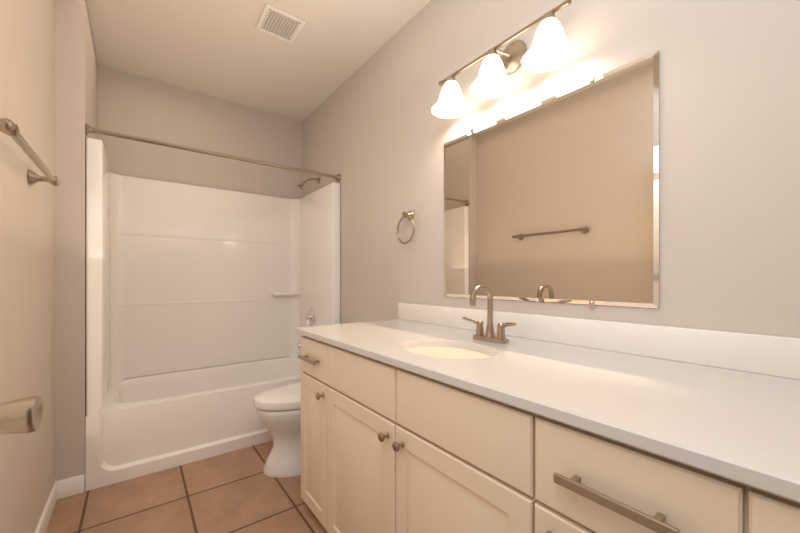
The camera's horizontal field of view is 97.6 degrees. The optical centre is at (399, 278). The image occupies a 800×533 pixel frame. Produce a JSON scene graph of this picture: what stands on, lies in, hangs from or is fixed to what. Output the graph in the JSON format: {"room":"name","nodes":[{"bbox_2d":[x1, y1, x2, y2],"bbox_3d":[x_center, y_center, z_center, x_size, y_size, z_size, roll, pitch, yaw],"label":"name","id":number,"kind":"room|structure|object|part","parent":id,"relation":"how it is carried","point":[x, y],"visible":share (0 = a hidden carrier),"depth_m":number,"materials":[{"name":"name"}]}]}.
{"room":"bathroom","nodes":[
{"label":"bathroom","id":0,"kind":"room"},
{"bbox_2d":[0,0,53,532],"bbox_3d":[-0.581,-0.204,0.132,0.100,2.683,4.110,0,0,-37],"label":"wall","id":1,"kind":"structure","parent":0,"point":[26,240],"depth_m":1.34,"materials":[{"name":"beige paint"}]},
{"bbox_2d":[0,118,59,185],"bbox_3d":[-1.238,-0.398,1.158,0.082,0.060,0.704,0,0,-37],"label":"towel rail","id":2,"kind":"object","parent":1,"relation":"attached to","point":[8,127],"visible":1,"depth_m":1.10,"materials":[{"name":"silver metal"}]},
{"bbox_2d":[34,482,56,532],"bbox_3d":[-0.989,1.089,0.767,0.013,0.095,2.577,0,0,-37],"label":"baseboard","id":3,"kind":"structure","parent":1,"relation":"attached to","point":[44,520],"depth_m":1.61,"materials":[{"name":"white paint"}]},
{"bbox_3d":[-0.460,0.118,0.187,0.035,2.022,0.800,0,0,-31],"label":"door leaf","id":4,"kind":"structure","parent":1,"relation":"in","visible":0},
{"bbox_2d":[0,395,43,433],"bbox_3d":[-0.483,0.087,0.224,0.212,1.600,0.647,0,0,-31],"label":"door handle","id":5,"kind":"object","parent":4,"relation":"attached to","point":[23,415],"depth_m":0.50,"materials":[{"name":"silver metal"}]},
{"bbox_2d":[54,0,97,491],"bbox_3d":[-2.047,-0.204,2.172,0.217,2.683,0.914,0,0,-37],"label":"wall","id":6,"kind":"structure","parent":0,"point":[75,85],"depth_m":1.84,"materials":[{"name":"beige paint"}]},
{"bbox_2d":[54,474,83,499],"bbox_3d":[-1.729,1.089,1.832,0.115,0.095,0.013,0,0,-37],"label":"baseboard","id":7,"kind":"structure","parent":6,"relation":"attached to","point":[71,486],"depth_m":1.83,"materials":[{"name":"white paint"}]},
{"bbox_2d":[46,440,327,532],"bbox_3d":[-0.161,1.187,1.021,1.841,0.100,5.024,0,0,-37],"label":"floor","id":8,"kind":"structure","parent":0,"point":[238,491],"depth_m":1.77,"materials":[{"name":"tile"}]},
{"bbox_2d":[85,138,339,490],"bbox_3d":[-1.321,0.187,2.656,1.520,1.900,0.812,0,0,-37],"label":"shower","id":9,"kind":"object","parent":8,"relation":"on","point":[203,304],"visible":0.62,"depth_m":2.73,"materials":[{"name":"white plastic"}]},
{"bbox_3d":[-1.084,0.937,2.341,1.520,0.400,0.022,0,0,-37],"label":"plate","id":10,"kind":"part","parent":9,"relation":"part of","materials":[{"name":"white plastic"}]},
{"bbox_2d":[85,354,339,489],"bbox_3d":[-1.328,0.937,2.665,1.520,0.400,0.790,0,0,-37],"label":"bathtub","id":11,"kind":"object","parent":9,"relation":"in","point":[145,417],"depth_m":2.28,"materials":[{"name":"white plastic"}]},
{"bbox_3d":[-0.829,0.434,3.045,0.125,0.345,0.150,0,0,-37],"label":"valve trim","id":12,"kind":"part","parent":9,"relation":"part of","materials":[{"name":"silver metal"}]},
{"bbox_2d":[253,381,300,477],"bbox_3d":[-0.538,0.740,2.243,0.755,0.795,0.480,0,0,-37],"label":"toilet","id":13,"kind":"object","parent":8,"relation":"on","point":[278,410],"visible":0.38,"depth_m":2.03,"materials":[{"name":"white ceramic"}]},
{"bbox_3d":[-0.635,0.711,2.170,0.512,0.059,0.387,0,0,-37],"label":"seat lid","id":14,"kind":"part","parent":13,"relation":"part of","materials":[{"name":"white plastic"}]},
{"bbox_2d":[296,284,799,532],"bbox_3d":[0.267,0.579,1.247,0.682,1.116,1.770,0,0,-37],"label":"bathroom vanity","id":15,"kind":"object","parent":8,"relation":"on","point":[419,418],"visible":1,"depth_m":0.87,"materials":[{"name":"beige paint"}]},
{"bbox_3d":[-0.420,0.372,1.619,0.034,0.018,0.190,0,0,-37],"label":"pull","id":16,"kind":"part","parent":15,"relation":"part of","materials":[{"name":"silver metal"}]},
{"bbox_3d":[-0.398,0.777,1.634,0.019,0.624,0.303,0,0,-37],"label":"door","id":17,"kind":"part","parent":15,"relation":"part of","materials":[{"name":"beige paint"}]},
{"bbox_3d":[-0.398,0.372,1.634,0.019,0.170,0.303,0,0,-37],"label":"drawer","id":18,"kind":"part","parent":15,"relation":"part of","materials":[{"name":"beige paint"}]},
{"bbox_3d":[-0.350,0.510,1.528,0.032,0.031,0.031,0,0,-37],"label":"knob","id":19,"kind":"part","parent":15,"relation":"part of","materials":[{"name":"silver metal"}]},
{"bbox_3d":[-0.157,0.777,1.314,0.019,0.624,0.487,0,0,-37],"label":"door","id":20,"kind":"part","parent":15,"relation":"part of","materials":[{"name":"beige paint"}]},
{"bbox_3d":[-0.053,0.510,1.134,0.032,0.031,0.031,0,0,-37],"label":"knob","id":21,"kind":"part","parent":15,"relation":"part of","materials":[{"name":"silver metal"}]},
{"bbox_3d":[-0.005,0.510,1.070,0.032,0.031,0.031,0,0,-37],"label":"knob","id":22,"kind":"part","parent":15,"relation":"part of","materials":[{"name":"silver metal"}]},
{"bbox_3d":[0.137,0.777,0.925,0.019,0.624,0.477,0,0,-37],"label":"door","id":23,"kind":"part","parent":15,"relation":"part of","materials":[{"name":"beige paint"}]},
{"bbox_2d":[462,284,516,343],"bbox_3d":[0.324,0.133,1.365,0.142,0.224,0.257,0,0,-37],"label":"faucet","id":24,"kind":"object","parent":15,"relation":"on","point":[490,337],"depth_m":1.37,"materials":[{"name":"silver metal"}]},
{"bbox_3d":[0.286,0.510,0.685,0.032,0.031,0.031,0,0,-37],"label":"knob","id":25,"kind":"part","parent":15,"relation":"part of","materials":[{"name":"silver metal"}]},
{"bbox_3d":[0.357,0.372,0.590,0.034,0.018,0.190,0,0,-37],"label":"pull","id":26,"kind":"part","parent":15,"relation":"part of","materials":[{"name":"silver metal"}]},
{"bbox_3d":[0.378,0.777,0.605,0.019,0.624,0.311,0,0,-37],"label":"door","id":27,"kind":"part","parent":15,"relation":"part of","materials":[{"name":"beige paint"}]},
{"bbox_3d":[0.378,0.372,0.605,0.019,0.170,0.311,0,0,-37],"label":"drawer","id":28,"kind":"part","parent":15,"relation":"part of","materials":[{"name":"beige paint"}]},
{"bbox_2d":[98,64,301,198],"bbox_3d":[-1.597,-0.204,3.022,1.524,2.683,0.100,0,0,-37],"label":"wall","id":29,"kind":"structure","parent":0,"point":[137,105],"depth_m":2.88,"materials":[{"name":"beige paint"}]},
{"bbox_2d":[87,0,430,120],"bbox_3d":[-0.161,-1.596,1.021,1.841,0.100,5.024,0,0,-37],"label":"ceiling","id":30,"kind":"structure","parent":0,"point":[227,50],"depth_m":2.31,"materials":[{"name":"white paint"}]},
{"bbox_2d":[255,4,305,42],"bbox_3d":[-0.726,-1.539,2.124,0.230,0.010,0.235,0,0,-37],"label":"ceiling vent","id":31,"kind":"object","parent":30,"relation":"in","point":[279,24],"visible":1,"depth_m":2.11,"materials":[{"name":"white plastic"}]},
{"bbox_2d":[302,0,799,337],"bbox_3d":[0.534,-0.204,1.545,0.100,2.683,5.024,0,0,-37],"label":"wall","id":32,"kind":"structure","parent":0,"point":[377,134],"depth_m":1.14,"materials":[{"name":"beige paint"}]},
{"bbox_2d":[86,123,340,181],"bbox_3d":[-1.098,-0.813,2.360,1.520,0.060,0.060,0,0,-37],"label":"shower rod","id":33,"kind":"object","parent":32,"relation":"attached to","point":[90,130],"visible":1,"depth_m":2.22,"materials":[{"name":"silver metal"}]},
{"bbox_2d":[295,177,319,191],"bbox_3d":[-0.809,-0.834,3.060,0.216,0.159,0.072,0,0,-37],"label":"shower head","id":34,"kind":"object","parent":32,"relation":"attached to","point":[298,188],"visible":1,"depth_m":3.03},
{"bbox_2d":[397,210,414,243],"bbox_3d":[0.042,-0.305,2.061,0.060,0.202,0.168,0,0,-37],"label":"towel ring","id":35,"kind":"object","parent":32,"relation":"attached to","point":[409,215],"visible":1,"depth_m":2.05,"materials":[{"name":"silver metal"}]},
{"bbox_2d":[431,0,576,117],"bbox_3d":[0.397,-0.916,1.476,0.198,0.216,0.681,0,0,-37],"label":"sconce","id":36,"kind":"object","parent":32,"relation":"attached to","point":[552,47],"visible":1,"depth_m":1.45,"materials":[{"name":"white glass"}]},
{"bbox_3d":[0.243,-0.872,1.670,0.186,0.127,0.186,0,0,-37],"label":"lamp shade","id":37,"kind":"part","parent":36,"relation":"part of","materials":[{"name":"white glass"}]},
{"bbox_3d":[0.387,-0.872,1.479,0.186,0.127,0.186,0,0,-37],"label":"lamp shade","id":38,"kind":"part","parent":36,"relation":"part of","materials":[{"name":"white glass"}]},
{"bbox_3d":[0.541,-0.872,1.275,0.186,0.127,0.186,0,0,-37],"label":"lamp shade","id":39,"kind":"part","parent":36,"relation":"part of","materials":[{"name":"white glass"}]},
{"bbox_2d":[444,50,658,307],"bbox_3d":[0.518,-0.311,1.472,0.010,0.827,0.955,0,0,-37],"label":"mirror","id":40,"kind":"object","parent":32,"relation":"attached to","point":[554,198],"visible":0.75,"depth_m":1.33,"materials":[{"name":"clear glass"}]},
{"bbox_2d":[398,302,799,395],"bbox_3d":[0.530,0.195,1.446,0.022,0.100,1.770,0,0,-37],"label":"backsplash","id":41,"kind":"structure","parent":32,"relation":"attached to","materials":[{"name":"stone"}]}
]}

